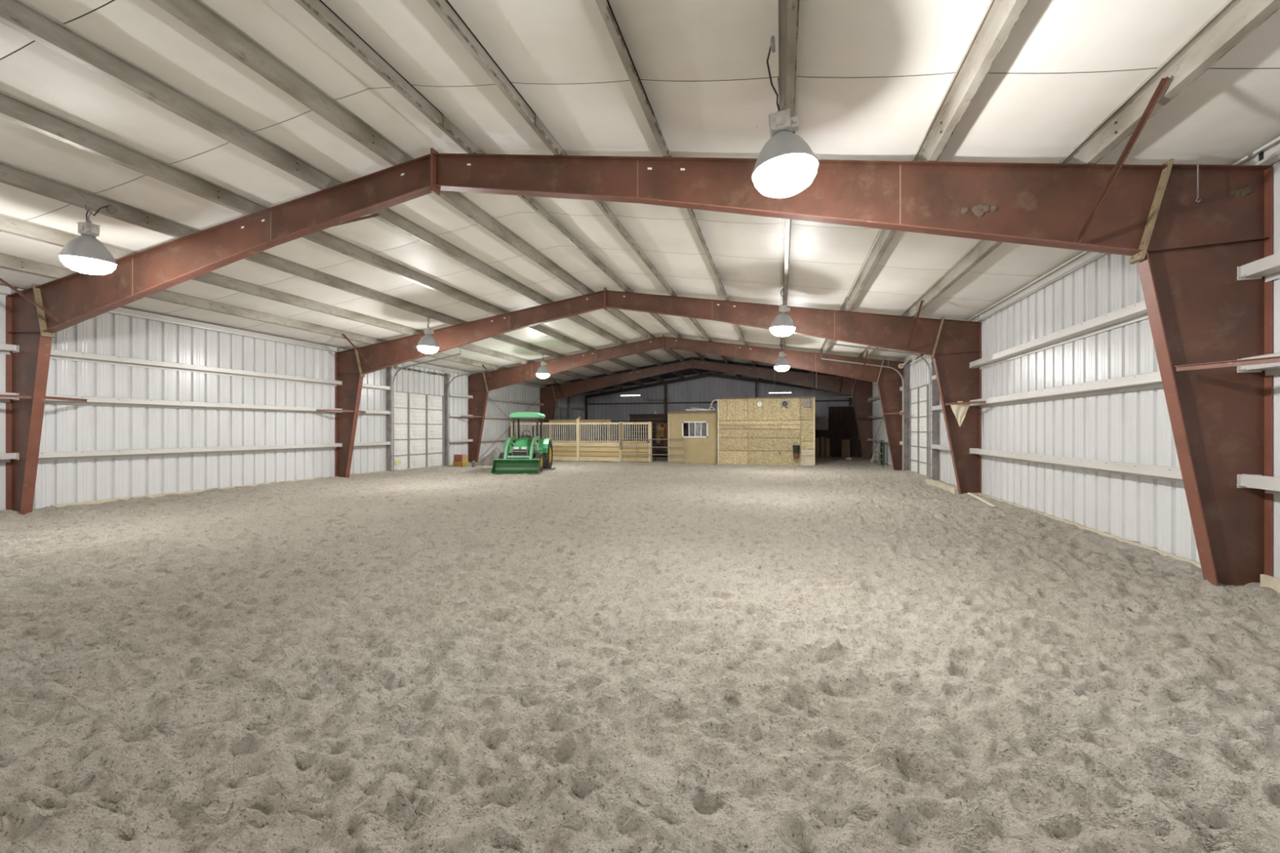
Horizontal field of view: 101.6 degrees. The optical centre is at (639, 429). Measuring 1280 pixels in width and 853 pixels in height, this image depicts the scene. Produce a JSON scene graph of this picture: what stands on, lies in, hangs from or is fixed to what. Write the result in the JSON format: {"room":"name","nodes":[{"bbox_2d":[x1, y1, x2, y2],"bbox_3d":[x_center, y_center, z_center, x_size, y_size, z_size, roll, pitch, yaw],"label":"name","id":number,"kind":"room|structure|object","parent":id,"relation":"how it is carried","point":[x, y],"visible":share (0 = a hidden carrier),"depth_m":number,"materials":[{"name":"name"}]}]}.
{"room":"sports facility","nodes":[
{"label":"sports facility","id":0,"kind":"room"},
{"bbox_2d":[0,289,585,510],"bbox_3d":[-9.888,-0.355,16.939,0.125,4.550,44.450,0,0,15],"label":"wall","id":1,"kind":"structure","parent":0,"point":[65,427],"depth_m":12.87,"materials":[{"name":"white metal"}]},
{"bbox_2d":[50,461,479,507],"bbox_3d":[-9.512,1.575,17.899,0.040,0.190,28.800,0,0,15],"label":"baseboard","id":2,"kind":"structure","parent":1,"relation":"attached to","point":[100,501],"depth_m":11.98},
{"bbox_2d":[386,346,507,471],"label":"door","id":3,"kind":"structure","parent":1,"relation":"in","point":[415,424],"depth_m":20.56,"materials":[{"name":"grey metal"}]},
{"bbox_2d":[570,406,585,410],"bbox_3d":[-4.335,-1.486,36.778,0.210,0.172,3.238,0,0,15],"label":"beam","id":4,"kind":"structure","parent":1,"relation":"attached to","point":[571,407],"depth_m":36.56,"materials":[{"name":"metal"}]},
{"bbox_2d":[553,388,609,439],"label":"door","id":5,"kind":"structure","parent":1,"relation":"in","point":[560,413],"depth_m":34.52,"materials":[{"name":"grey metal"}]},
{"bbox_2d":[0,451,1279,852],"bbox_3d":[-0.912,1.562,14.745,18.650,0.260,44.995,0,0,15],"label":"floor","id":6,"kind":"structure","parent":0,"point":[134,632],"depth_m":3.34,"materials":[{"name":"beige sand"}]},
{"bbox_2d":[453,461,462,466],"bbox_3d":[-7.650,1.464,22.110,0.400,0.270,0.320,0,0,11],"label":"crate","id":7,"kind":"object","parent":6,"relation":"on","point":[455,464],"visible":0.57,"depth_m":21.96,"materials":[{"name":"brown"}]},
{"bbox_2d":[453,454,462,461],"bbox_3d":[-7.628,1.184,22.114,0.380,0.270,0.300,0,0,11],"label":"crate","id":8,"kind":"object","parent":7,"relation":"on","point":[456,457],"visible":0.79,"depth_m":21.97,"materials":[{"name":"brown plastic"}]},
{"bbox_2d":[461,460,467,466],"bbox_3d":[-7.332,1.440,21.868,0.264,0.318,0.264,0,0,15],"label":"pail","id":9,"kind":"object","parent":6,"relation":"on","point":[464,463],"visible":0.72,"depth_m":21.77,"materials":[{"name":"yellow plastic"}]},
{"bbox_2d":[462,454,467,460],"bbox_3d":[-7.332,1.167,21.868,0.184,0.224,0.140,0,0,-2],"label":"carton","id":10,"kind":"object","parent":9,"relation":"on","point":[464,457],"visible":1,"depth_m":21.80,"materials":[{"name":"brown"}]},
{"bbox_2d":[475,447,501,466],"bbox_3d":[-6.503,1.171,23.095,1.500,0.819,1.000,0,0,0],"label":"heap","id":11,"kind":"object","parent":6,"relation":"on","point":[488,460],"visible":0.59,"depth_m":22.73,"materials":[{"name":"beige sand"}]},
{"bbox_2d":[491,412,553,474],"bbox_3d":[-4.460,0.453,19.999,1.782,2.283,3.090,0,0,0],"label":"tractor","id":12,"kind":"object","parent":6,"relation":"on","point":[519,455],"visible":0.98,"depth_m":19.50,"materials":[{"name":"green metal"}]},
{"bbox_2d":[513,448,526,458],"bbox_3d":[-4.460,0.904,19.451,0.502,0.353,0.024,0,0,0],"label":"grille","id":13,"kind":"object","parent":12,"relation":"attached to","point":[514,450],"depth_m":19.44,"materials":[{"name":"grey metal"}]},
{"bbox_2d":[513,437,533,454],"bbox_3d":[-4.460,0.624,19.934,0.632,0.676,0.922,0,0,0],"label":"hood","id":14,"kind":"object","parent":12,"relation":"attached to","point":[522,444],"depth_m":19.50,"materials":[{"name":"green metal"}]},
{"bbox_2d":[549,416,611,457],"bbox_3d":[-3.378,0.470,29.294,3.700,2.400,0.120,0,0,15],"label":"divider","id":15,"kind":"object","parent":6,"relation":"on","point":[579,417],"visible":0.25,"depth_m":29.13,"materials":[{"name":"brown wood"}]},
{"bbox_2d":[511,418,652,462],"bbox_3d":[-3.033,0.560,25.969,7.440,2.220,0.180,0,0,15],"label":"stall","id":16,"kind":"object","parent":6,"relation":"on","point":[571,451],"visible":0.8,"depth_m":25.70,"materials":[{"name":"brown wood"}]},
{"bbox_2d":[585,398,587,440],"bbox_3d":[-3.908,-0.296,37.993,0.120,3.932,0.200,0,0,15],"label":"post","id":17,"kind":"object","parent":6,"relation":"on","point":[586,399],"visible":0.36,"depth_m":37.90,"materials":[{"name":"metal"}]},
{"bbox_2d":[0,76,1279,586],"bbox_3d":[-2.891,-1.057,7.379,18.354,5.758,2.567,0,0,15],"label":"steel frame","id":18,"kind":"object","parent":6,"relation":"on","point":[1187,252],"visible":0.95,"depth_m":5.53,"materials":[{"name":"brown metal"}]},
{"bbox_2d":[0,343,18,354],"bbox_3d":[-12.403,-1.486,6.908,0.210,0.172,5.858,0,0,15],"label":"beam","id":19,"kind":"structure","parent":18,"relation":"attached to","point":[5,348],"depth_m":9.63,"materials":[{"name":"metal"}]},
{"bbox_2d":[0,453,18,462],"bbox_3d":[-12.403,0.514,6.908,0.210,0.172,5.858,0,0,15],"label":"girt","id":20,"kind":"object","parent":18,"relation":"attached to","point":[4,457],"depth_m":9.62,"materials":[{"name":"metal"}]},
{"bbox_2d":[0,392,18,402],"bbox_3d":[-12.403,-0.596,6.908,0.210,0.172,5.858,0,0,15],"label":"beam","id":21,"kind":"structure","parent":18,"relation":"attached to","point":[2,399],"depth_m":9.64,"materials":[{"name":"metal"}]},
{"bbox_2d":[38,443,342,460],"bbox_3d":[-10.671,0.514,13.318,0.210,0.172,7.398,0,0,15],"label":"beam","id":22,"kind":"structure","parent":18,"relation":"attached to","point":[51,455],"depth_m":12.19,"materials":[{"name":"metal"}]},
{"bbox_2d":[44,394,342,413],"bbox_3d":[-10.671,-0.596,13.318,0.210,0.172,7.398,0,0,15],"label":"beam","id":23,"kind":"structure","parent":18,"relation":"attached to","point":[93,401],"depth_m":12.37,"materials":[{"name":"metal"}]},
{"bbox_2d":[49,349,342,386],"bbox_3d":[-10.671,-1.486,13.318,0.210,0.172,7.398,0,0,15],"label":"beam","id":24,"kind":"structure","parent":18,"relation":"attached to","point":[55,353],"depth_m":12.34,"materials":[{"name":"metal"}]},
{"bbox_2d":[0,284,586,395],"bbox_3d":[-8.913,-2.570,20.006,0.078,0.150,37.920,0,0,15],"label":"strut","id":25,"kind":"object","parent":18,"relation":"attached to","point":[4,290],"visible":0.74,"depth_m":13.64,"materials":[{"name":"grey metal"}]},
{"bbox_2d":[0,90,664,382],"bbox_3d":[-3.404,-3.475,18.197,0.159,0.231,38.600,0,0,15],"label":"roof purlin","id":26,"kind":"structure","parent":18,"relation":"attached to","point":[12,108],"depth_m":7.27,"materials":[{"name":"metal"}]},
{"bbox_2d":[294,0,719,374],"bbox_3d":[0.352,-3.896,17.183,0.166,0.234,38.600,0,0,15],"label":"roof purlin","id":27,"kind":"structure","parent":18,"relation":"attached to","point":[315,8],"depth_m":6.14,"materials":[{"name":"metal"}]},
{"bbox_2d":[426,0,738,377],"bbox_3d":[1.588,-3.702,16.849,0.166,0.234,38.600,0,0,15],"label":"roof purlin","id":28,"kind":"structure","parent":18,"relation":"attached to","point":[442,7],"depth_m":5.80,"materials":[{"name":"metal"}]},
{"bbox_2d":[960,204,997,217],"bbox_3d":[3.638,-2.350,5.599,0.351,0.143,0.020,0,0,15],"label":"nest","id":29,"kind":"object","parent":18,"relation":"attached to","point":[980,210],"visible":1,"depth_m":5.59,"materials":[{"name":"brown"}]},
{"bbox_2d":[968,300,1148,368],"bbox_3d":[6.819,-1.488,8.594,0.205,0.177,7.398,0,0,15],"label":"girt","id":30,"kind":"object","parent":18,"relation":"attached to","point":[1136,312],"depth_m":8.03,"materials":[{"name":"metal"}]},
{"bbox_2d":[969,371,1163,407],"bbox_3d":[6.819,-0.598,8.594,0.205,0.177,7.398,0,0,15],"label":"girt","id":31,"kind":"object","parent":18,"relation":"attached to","point":[1151,380],"depth_m":7.71,"materials":[{"name":"metal"}]},
{"bbox_2d":[968,448,1182,482],"bbox_3d":[6.819,0.512,8.594,0.205,0.177,7.398,0,0,15],"label":"girt","id":32,"kind":"object","parent":18,"relation":"attached to","point":[1171,473],"depth_m":7.41,"materials":[{"name":"metal"}]},
{"bbox_2d":[897,136,1279,362],"bbox_3d":[8.669,-2.570,15.257,0.088,0.161,37.920,0,0,15],"label":"strut","id":33,"kind":"object","parent":18,"relation":"attached to","point":[1271,150],"visible":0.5,"depth_m":8.41,"materials":[{"name":"grey metal"}]},
{"bbox_2d":[1195,164,1200,202],"bbox_3d":[5.368,-2.368,5.024,0.043,0.364,0.010,0,0,15],"label":"wire hook","id":34,"kind":"object","parent":18,"relation":"hanging from","point":[1197,164],"visible":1,"depth_m":5.02,"materials":[{"name":"grey metal"}]},
{"bbox_2d":[1226,185,1252,198],"bbox_3d":[5.772,-2.289,5.023,0.192,0.112,0.020,0,0,15],"label":"nest","id":35,"kind":"object","parent":18,"relation":"attached to","point":[1242,192],"visible":1,"depth_m":5.02,"materials":[{"name":"brown"}]},
{"bbox_2d":[1236,252,1279,282],"bbox_3d":[5.088,-1.488,2.184,0.205,0.177,5.858,0,0,15],"label":"girt","id":36,"kind":"object","parent":18,"relation":"attached to","point":[1268,267],"depth_m":4.85,"materials":[{"name":"metal"}]},
{"bbox_2d":[1236,474,1279,494],"bbox_3d":[5.088,0.512,2.184,0.205,0.177,5.858,0,0,15],"label":"girt","id":37,"kind":"object","parent":18,"relation":"attached to","point":[1271,485],"depth_m":4.84,"materials":[{"name":"metal"}]},
{"bbox_2d":[1236,352,1279,376],"bbox_3d":[5.088,-0.598,2.184,0.205,0.177,5.858,0,0,15],"label":"girt","id":38,"kind":"object","parent":18,"relation":"attached to","point":[1271,369],"depth_m":4.87,"materials":[{"name":"metal"}]},
{"bbox_2d":[628,413,667,457],"bbox_3d":[0.925,0.325,29.789,3.250,2.450,0.100,0,0,15],"label":"wall","id":39,"kind":"structure","parent":6,"relation":"on","point":[654,418],"depth_m":29.83,"materials":[{"name":"brown wood"}]},
{"bbox_2d":[655,422,667,461],"bbox_3d":[1.169,0.670,25.995,0.840,2.000,0.060,0,0,15],"label":"blankets","id":40,"kind":"object","parent":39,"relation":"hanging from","point":[660,432],"visible":0.78,"depth_m":26.01,"materials":[{"name":"brown fabric"}]},
{"bbox_2d":[315,287,985,494],"bbox_3d":[-0.959,-1.057,14.533,18.354,5.758,2.567,0,0,15],"label":"steel frame","id":41,"kind":"object","parent":6,"relation":"on","point":[952,344],"visible":0.98,"depth_m":13.42,"materials":[{"name":"red metal"}]},
{"bbox_2d":[353,441,391,447],"bbox_3d":[-9.422,0.514,17.943,0.210,0.172,2.158,0,0,15],"label":"beam","id":42,"kind":"structure","parent":41,"relation":"attached to","point":[375,443],"depth_m":18.16,"materials":[{"name":"metal"}]},
{"bbox_2d":[358,409,391,415],"bbox_3d":[-9.422,-0.596,17.943,0.210,0.172,2.158,0,0,15],"label":"beam","id":43,"kind":"structure","parent":41,"relation":"attached to","point":[369,412],"depth_m":18.32,"materials":[{"name":"metal"}]},
{"bbox_2d":[361,383,391,391],"bbox_3d":[-9.422,-1.486,17.943,0.210,0.172,2.158,0,0,15],"label":"beam","id":44,"kind":"structure","parent":41,"relation":"attached to","point":[365,386],"depth_m":18.36,"materials":[{"name":"metal"}]},
{"bbox_2d":[931,404,942,412],"bbox_3d":[8.205,-0.598,13.725,0.205,0.177,3.208,0,0,15],"label":"girt","id":45,"kind":"object","parent":41,"relation":"attached to","point":[939,407],"depth_m":14.89,"materials":[{"name":"metal"}]},
{"bbox_2d":[931,444,951,452],"bbox_3d":[8.205,0.512,13.725,0.205,0.177,3.208,0,0,15],"label":"girt","id":46,"kind":"object","parent":41,"relation":"attached to","point":[941,447],"depth_m":14.49,"materials":[{"name":"metal"}]},
{"bbox_2d":[950,401,969,426],"bbox_3d":[7.318,-0.360,11.945,0.400,0.580,0.024,0,0,15],"label":"rag","id":47,"kind":"object","parent":41,"relation":"hanging from","point":[959,411],"visible":0.98,"depth_m":11.94,"materials":[{"name":"beige fabric"}]},
{"bbox_2d":[620,438,684,462],"bbox_3d":[0.571,0.990,24.835,3.150,1.120,0.066,0,0,15],"label":"gate","id":48,"kind":"object","parent":6,"relation":"on","point":[668,455],"visible":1,"depth_m":24.79,"materials":[{"name":"grey"}]},
{"bbox_2d":[664,384,666,413],"bbox_3d":[1.768,-0.743,36.460,0.120,4.827,0.200,0,0,15],"label":"post","id":49,"kind":"object","parent":6,"relation":"on","point":[664,384],"visible":0.36,"depth_m":36.36,"materials":[{"name":"metal"}]},
{"bbox_2d":[585,373,830,398],"bbox_3d":[4.773,-3.067,35.752,18.130,1.599,0.080,0,0,15],"label":"rafter","id":50,"kind":"object","parent":49,"relation":"on","point":[711,375],"visible":0.79,"depth_m":35.92,"materials":[{"name":"metal"}]},
{"bbox_2d":[460,334,906,470],"bbox_3d":[0.973,-1.057,21.686,18.354,5.758,2.567,0,0,15],"label":"steel frame","id":51,"kind":"object","parent":6,"relation":"on","point":[888,380],"visible":0.94,"depth_m":21.04,"materials":[{"name":"red metal"}]},
{"bbox_2d":[448,393,472,399],"bbox_3d":[-8.000,-1.486,23.209,0.210,0.172,1.728,0,0,15],"label":"beam","id":52,"kind":"structure","parent":51,"relation":"attached to","point":[451,395],"depth_m":23.21,"materials":[{"name":"metal"}]},
{"bbox_2d":[448,439,472,443],"bbox_3d":[-8.000,0.514,23.209,0.210,0.172,1.728,0,0,15],"label":"beam","id":53,"kind":"structure","parent":51,"relation":"attached to","point":[456,441],"depth_m":23.23,"materials":[{"name":"metal"}]},
{"bbox_2d":[448,413,472,418],"bbox_3d":[-8.000,-0.596,23.209,0.210,0.172,1.728,0,0,15],"label":"beam","id":54,"kind":"structure","parent":51,"relation":"attached to","point":[451,415],"depth_m":22.98,"materials":[{"name":"metal"}]},
{"bbox_2d":[480,436,542,442],"bbox_3d":[-6.807,0.514,27.626,0.210,0.172,7.398,0,0,15],"label":"beam","id":55,"kind":"structure","parent":51,"relation":"attached to","point":[483,440],"depth_m":25.86,"materials":[{"name":"metal"}]},
{"bbox_2d":[484,415,540,421],"bbox_3d":[-6.807,-0.596,27.626,0.210,0.172,7.398,0,0,15],"label":"beam","id":56,"kind":"structure","parent":51,"relation":"attached to","point":[486,417],"depth_m":26.82,"materials":[{"name":"metal"}]},
{"bbox_2d":[867,395,879,402],"bbox_3d":[10.684,-1.488,22.901,0.205,0.177,7.398,0,0,15],"label":"girt","id":57,"kind":"object","parent":51,"relation":"attached to","point":[876,397],"depth_m":25.11,"materials":[{"name":"metal"}]},
{"bbox_2d":[867,413,884,419],"bbox_3d":[10.684,-0.598,22.901,0.205,0.177,7.398,0,0,15],"label":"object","id":58,"kind":"structure","parent":51,"relation":"attached to","point":[877,416],"depth_m":24.39,"materials":[{"name":"metal"}]},
{"bbox_2d":[867,438,888,444],"bbox_3d":[10.684,0.512,22.901,0.205,0.177,7.398,0,0,15],"label":"girt","id":59,"kind":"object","parent":51,"relation":"attached to","point":[868,439],"depth_m":23.97,"materials":[{"name":"metal"}]},
{"bbox_2d":[666,412,717,463],"bbox_3d":[2.852,0.430,26.032,2.330,2.480,3.350,0,0,15],"label":"tan room","id":60,"kind":"structure","parent":6,"relation":"on","point":[697,450],"depth_m":24.48,"materials":[{"name":"beige paint"}]},
{"bbox_2d":[670,411,715,412],"bbox_3d":[2.472,-0.850,24.684,2.115,0.050,0.120,0,0,8],"label":"board","id":61,"kind":"object","parent":60,"relation":"on","point":[670,411],"visible":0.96,"depth_m":24.62,"materials":[{"name":"brown wood"}]},
{"bbox_2d":[681,421,707,437],"bbox_3d":[2.581,-0.010,24.474,1.220,0.760,0.120,0,0,15],"label":"window","id":62,"kind":"structure","parent":60,"relation":"attached to","point":[689,428],"depth_m":24.43,"materials":[{"name":"white paint"}]},
{"bbox_3d":[2.447,-0.850,24.976,0.447,0.080,0.292,0,0,15],"label":"board","id":63,"kind":"object","parent":60,"relation":"on","visible":0},
{"bbox_2d":[685,408,716,410],"bbox_3d":[2.899,-0.940,24.828,1.452,0.080,0.100,0,0,13],"label":"board","id":64,"kind":"object","parent":63,"relation":"on","point":[686,409],"visible":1,"depth_m":24.79,"materials":[{"name":"white paint"}]},
{"bbox_2d":[538,358,872,459],"bbox_3d":[2.906,-1.057,28.840,18.354,5.758,2.567,0,0,15],"label":"steel frame","id":65,"kind":"object","parent":6,"relation":"on","point":[861,391],"visible":0.88,"depth_m":28.01,"materials":[{"name":"red metal"}]},
{"bbox_2d":[478,396,540,459],"bbox_3d":[-6.666,-0.330,27.593,0.024,3.618,7.010,0,0,15],"label":"rod","id":66,"kind":"object","parent":65,"relation":"attached to","point":[540,397],"visible":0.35,"depth_m":26.99,"materials":[{"name":"grey metal"}]},
{"bbox_2d":[487,397,543,406],"bbox_3d":[-6.807,-1.486,27.626,0.210,0.172,7.398,0,0,15],"label":"beam","id":67,"kind":"structure","parent":65,"relation":"attached to","point":[497,400],"depth_m":27.81,"materials":[{"name":"metal"}]},
{"bbox_2d":[755,382,757,397],"bbox_3d":[7.754,-0.741,34.844,0.120,4.822,0.200,0,0,15],"label":"post","id":68,"kind":"object","parent":6,"relation":"on","point":[756,383],"visible":0.36,"depth_m":34.75,"materials":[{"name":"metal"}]},
{"bbox_2d":[716,396,815,466],"bbox_3d":[6.102,0.115,25.278,4.280,3.110,3.910,0,0,15],"label":"plywood room","id":69,"kind":"structure","parent":6,"relation":"on","point":[748,433],"depth_m":23.45,"materials":[{"name":"brown wood"}]},
{"bbox_2d":[781,400,787,408],"bbox_3d":[6.414,-1.118,23.146,0.282,0.383,0.140,0,0,2],"label":"box fan","id":70,"kind":"object","parent":69,"relation":"attached to","point":[784,402],"visible":1,"depth_m":23.11,"materials":[{"name":"grey metal"}]},
{"bbox_2d":[782,400,787,406],"bbox_3d":[6.407,-1.150,23.109,0.240,0.236,0.005,0,0,15],"label":"fan grille","id":71,"kind":"object","parent":70,"relation":"attached to","point":[784,403],"depth_m":23.11,"materials":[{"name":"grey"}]},
{"bbox_2d":[792,442,799,457],"bbox_3d":[6.845,0.907,22.890,0.316,0.665,0.316,0,0,15],"label":"bucket","id":72,"kind":"object","parent":69,"relation":"hanging from","point":[796,448],"visible":1,"depth_m":22.78,"materials":[{"name":"black plastic"}]},
{"bbox_2d":[803,398,810,407],"bbox_3d":[7.321,-1.180,22.886,0.300,0.380,0.100,0,0,15],"label":"electrical box","id":73,"kind":"object","parent":69,"relation":"attached to","point":[806,402],"visible":1,"depth_m":22.84,"materials":[{"name":"grey plastic"}]},
{"bbox_2d":[815,437,819,457],"bbox_3d":[10.136,1.034,29.859,0.220,1.146,0.176,0,0,15],"label":"plank","id":74,"kind":"object","parent":6,"relation":"on","point":[817,439],"visible":0.98,"depth_m":29.84,"materials":[{"name":"brown wood"}]},
{"bbox_2d":[825,438,830,457],"bbox_3d":[10.677,1.047,29.713,0.220,1.146,0.176,0,0,15],"label":"plank","id":75,"kind":"object","parent":6,"relation":"on","point":[827,440],"visible":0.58,"depth_m":29.70,"materials":[{"name":"brown wood"}]},
{"bbox_2d":[814,406,860,457],"bbox_3d":[11.216,0.120,30.117,2.850,2.900,0.100,0,0,15],"label":"stall","id":76,"kind":"object","parent":6,"relation":"on","point":[842,424],"visible":0.55,"depth_m":30.03,"materials":[{"name":"brown wood"}]},
{"bbox_2d":[841,439,849,457],"bbox_3d":[11.528,1.075,29.259,0.420,1.048,0.144,0,0,15],"label":"plank","id":77,"kind":"object","parent":6,"relation":"on","point":[845,443],"visible":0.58,"depth_m":29.25,"materials":[{"name":"brown wood"}]},
{"bbox_2d":[870,443,877,462],"bbox_3d":[10.822,1.075,24.112,0.317,0.917,0.260,0,0,15],"label":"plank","id":78,"kind":"object","parent":6,"relation":"on","point":[875,450],"visible":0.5,"depth_m":24.02,"materials":[{"name":"brown wood"}]},
{"bbox_2d":[873,440,884,467],"bbox_3d":[10.335,1.000,22.638,0.044,1.100,2.544,0,0,16],"label":"panel","id":79,"kind":"object","parent":6,"relation":"on","point":[877,441],"visible":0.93,"depth_m":22.62,"materials":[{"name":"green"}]},
{"bbox_2d":[880,440,884,464],"bbox_3d":[10.518,1.055,22.641,0.160,1.230,0.160,0,0,15],"label":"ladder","id":80,"kind":"object","parent":6,"relation":"on","point":[880,440],"visible":0.61,"depth_m":22.58,"materials":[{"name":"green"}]},
{"bbox_2d":[967,492,995,506],"bbox_3d":[7.179,1.466,11.009,0.060,0.079,1.805,0,0,19],"label":"board","id":81,"kind":"object","parent":6,"relation":"on","point":[968,493],"visible":1,"depth_m":10.90,"materials":[{"name":"beige wood"}]},
{"bbox_2d":[0,0,1279,393],"bbox_3d":[-0.953,-3.405,14.555,18.830,1.482,44.905,0,0,15],"label":"ceiling","id":82,"kind":"structure","parent":0,"point":[873,77],"depth_m":5.87,"materials":[{"name":"grey metal"}]},
{"bbox_2d":[0,252,604,392],"bbox_3d":[-7.662,-2.804,19.347,0.159,0.231,38.600,0,0,15],"label":"roof purlin","id":83,"kind":"structure","parent":82,"relation":"attached to","point":[7,261],"depth_m":12.19,"materials":[{"name":"metal"}]},
{"bbox_2d":[0,213,622,389],"bbox_3d":[-6.262,-3.025,18.969,0.159,0.231,38.600,0,0,15],"label":"roof purlin","id":84,"kind":"structure","parent":82,"relation":"attached to","point":[9,224],"depth_m":11.37,"materials":[{"name":"metal"}]},
{"bbox_2d":[0,160,643,385],"bbox_3d":[-4.814,-3.253,18.578,0.159,0.231,38.600,0,0,15],"label":"roof purlin","id":85,"kind":"structure","parent":82,"relation":"attached to","point":[11,175],"depth_m":8.44,"materials":[{"name":"metal"}]},
{"bbox_2d":[57,204,117,275],"bbox_3d":[-7.769,-2.743,7.361,0.584,1.087,0.582,0,0,-30],"label":"lamp","id":86,"kind":"object","parent":85,"relation":"hanging from","point":[84,253],"visible":1,"depth_m":7.25,"materials":[{"name":"grey metal"}]},
{"bbox_2d":[417,313,439,353],"bbox_3d":[-5.877,-2.695,14.483,0.584,1.166,0.584,0,0,-30],"label":"lamp","id":87,"kind":"object","parent":85,"relation":"hanging from","point":[427,344],"visible":1,"depth_m":14.33,"materials":[{"name":"grey"}]},
{"bbox_2d":[535,355,550,378],"bbox_3d":[-3.986,-2.692,21.483,0.584,1.160,0.584,0,0,-31],"label":"lamp","id":88,"kind":"object","parent":85,"relation":"hanging from","point":[542,372],"visible":1,"depth_m":21.32,"materials":[{"name":"grey metal"}]},
{"bbox_2d":[0,0,684,377],"bbox_3d":[-1.995,-3.697,17.817,0.159,0.231,38.600,0,0,15],"label":"roof purlin","id":89,"kind":"structure","parent":82,"relation":"attached to","point":[18,15],"depth_m":6.09,"materials":[{"name":"metal"}]},
{"bbox_2d":[150,0,702,374],"bbox_3d":[-0.759,-3.892,17.483,0.159,0.231,38.600,0,0,15],"label":"roof purlin","id":90,"kind":"structure","parent":82,"relation":"attached to","point":[197,15],"depth_m":6.23,"materials":[{"name":"metal"}]},
{"bbox_2d":[620,383,640,395],"bbox_3d":[-0.577,-2.741,31.231,1.220,1.438,0.120,0,0,15],"label":"strip light","id":91,"kind":"object","parent":82,"relation":"hanging from","point":[622,394],"visible":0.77,"depth_m":31.23,"materials":[{"name":"white paint"}]},
{"bbox_2d":[595,0,760,379],"bbox_3d":[2.997,-3.480,16.468,0.166,0.234,38.600,0,0,15],"label":"roof purlin","id":92,"kind":"structure","parent":82,"relation":"attached to","point":[602,5],"depth_m":5.35,"materials":[{"name":"metal"}]},
{"bbox_2d":[768,391,791,393],"bbox_3d":[7.765,-2.690,28.978,1.220,1.336,0.120,0,0,15],"label":"strip light","id":93,"kind":"object","parent":82,"relation":"hanging from","point":[769,392],"visible":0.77,"depth_m":28.94,"materials":[{"name":"white paint"}]},
{"bbox_2d":[751,35,818,198],"bbox_3d":[1.286,-2.693,4.645,0.582,1.168,0.581,0,0,-16],"label":"lamp","id":94,"kind":"object","parent":82,"relation":"hanging from","point":[786,165],"visible":1,"depth_m":4.50,"materials":[{"name":"grey metal"}]},
{"bbox_2d":[777,0,799,349],"bbox_3d":[4.407,-3.257,16.087,0.166,0.234,38.600,0,0,15],"label":"roof purlin","id":95,"kind":"structure","parent":82,"relation":"attached to","point":[788,10],"depth_m":4.65,"materials":[{"name":"metal"}]},
{"bbox_2d":[773,341,790,371],"bbox_3d":[5.150,-2.691,18.953,0.584,1.159,0.584,0,0,-30],"label":"lamp","id":96,"kind":"object","parent":95,"relation":"hanging from","point":[781,364],"visible":1,"depth_m":18.80,"materials":[{"name":"grey metal"}]},
{"bbox_2d":[768,288,795,336],"bbox_3d":[3.218,-2.692,11.799,0.584,1.159,0.584,0,0,-30],"label":"lamp","id":97,"kind":"object","parent":95,"relation":"hanging from","point":[782,325],"visible":1,"depth_m":11.64,"materials":[{"name":"grey metal"}]},
{"bbox_2d":[808,0,1029,373],"bbox_3d":[5.855,-3.029,15.696,0.166,0.234,38.600,0,0,15],"label":"purlin","id":98,"kind":"structure","parent":82,"relation":"attached to","point":[1000,17],"depth_m":4.63,"materials":[{"name":"metal"}]},
{"bbox_2d":[814,396,853,398],"bbox_3d":[9.767,-2.263,26.573,2.001,1.335,0.070,0,0,15],"label":"rail","id":99,"kind":"object","parent":98,"relation":"hanging from","point":[820,397],"visible":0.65,"depth_m":26.54,"materials":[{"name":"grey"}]},
{"bbox_2d":[837,0,1279,377],"bbox_3d":[7.255,-2.809,15.318,0.166,0.234,38.600,0,0,15],"label":"purlin","id":100,"kind":"structure","parent":82,"relation":"attached to","point":[1235,20],"depth_m":4.24,"materials":[{"name":"metal"}]},
{"bbox_2d":[585,371,853,448],"bbox_3d":[4.852,-1.083,36.047,18.590,6.006,0.130,0,0,15],"label":"wall","id":101,"kind":"structure","parent":0,"point":[709,388],"depth_m":36.42,"materials":[{"name":"grey metal"}]},
{"bbox_2d":[587,400,848,404],"bbox_3d":[4.808,-1.873,35.885,18.130,0.095,0.185,0,0,15],"label":"wall girt","id":102,"kind":"object","parent":101,"relation":"attached to","point":[815,400],"visible":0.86,"depth_m":36.53,"materials":[{"name":"metal"}]},
{"bbox_2d":[860,160,1279,578],"bbox_3d":[7.968,-0.355,12.117,0.125,4.550,44.450,0,0,15],"label":"wall","id":103,"kind":"structure","parent":0,"point":[1133,427],"depth_m":7.85,"materials":[{"name":"white metal"}]},
{"bbox_2d":[821,339,939,479],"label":"door","id":104,"kind":"structure","parent":103,"relation":"in","point":[917,402],"depth_m":17.25,"materials":[{"name":"grey metal"}]},
{"bbox_2d":[925,479,1279,593],"bbox_3d":[6.349,1.512,7.400,0.400,0.315,15.600,0,0,15],"label":"baseboard","id":105,"kind":"structure","parent":103,"relation":"attached to","point":[1266,580],"depth_m":6.94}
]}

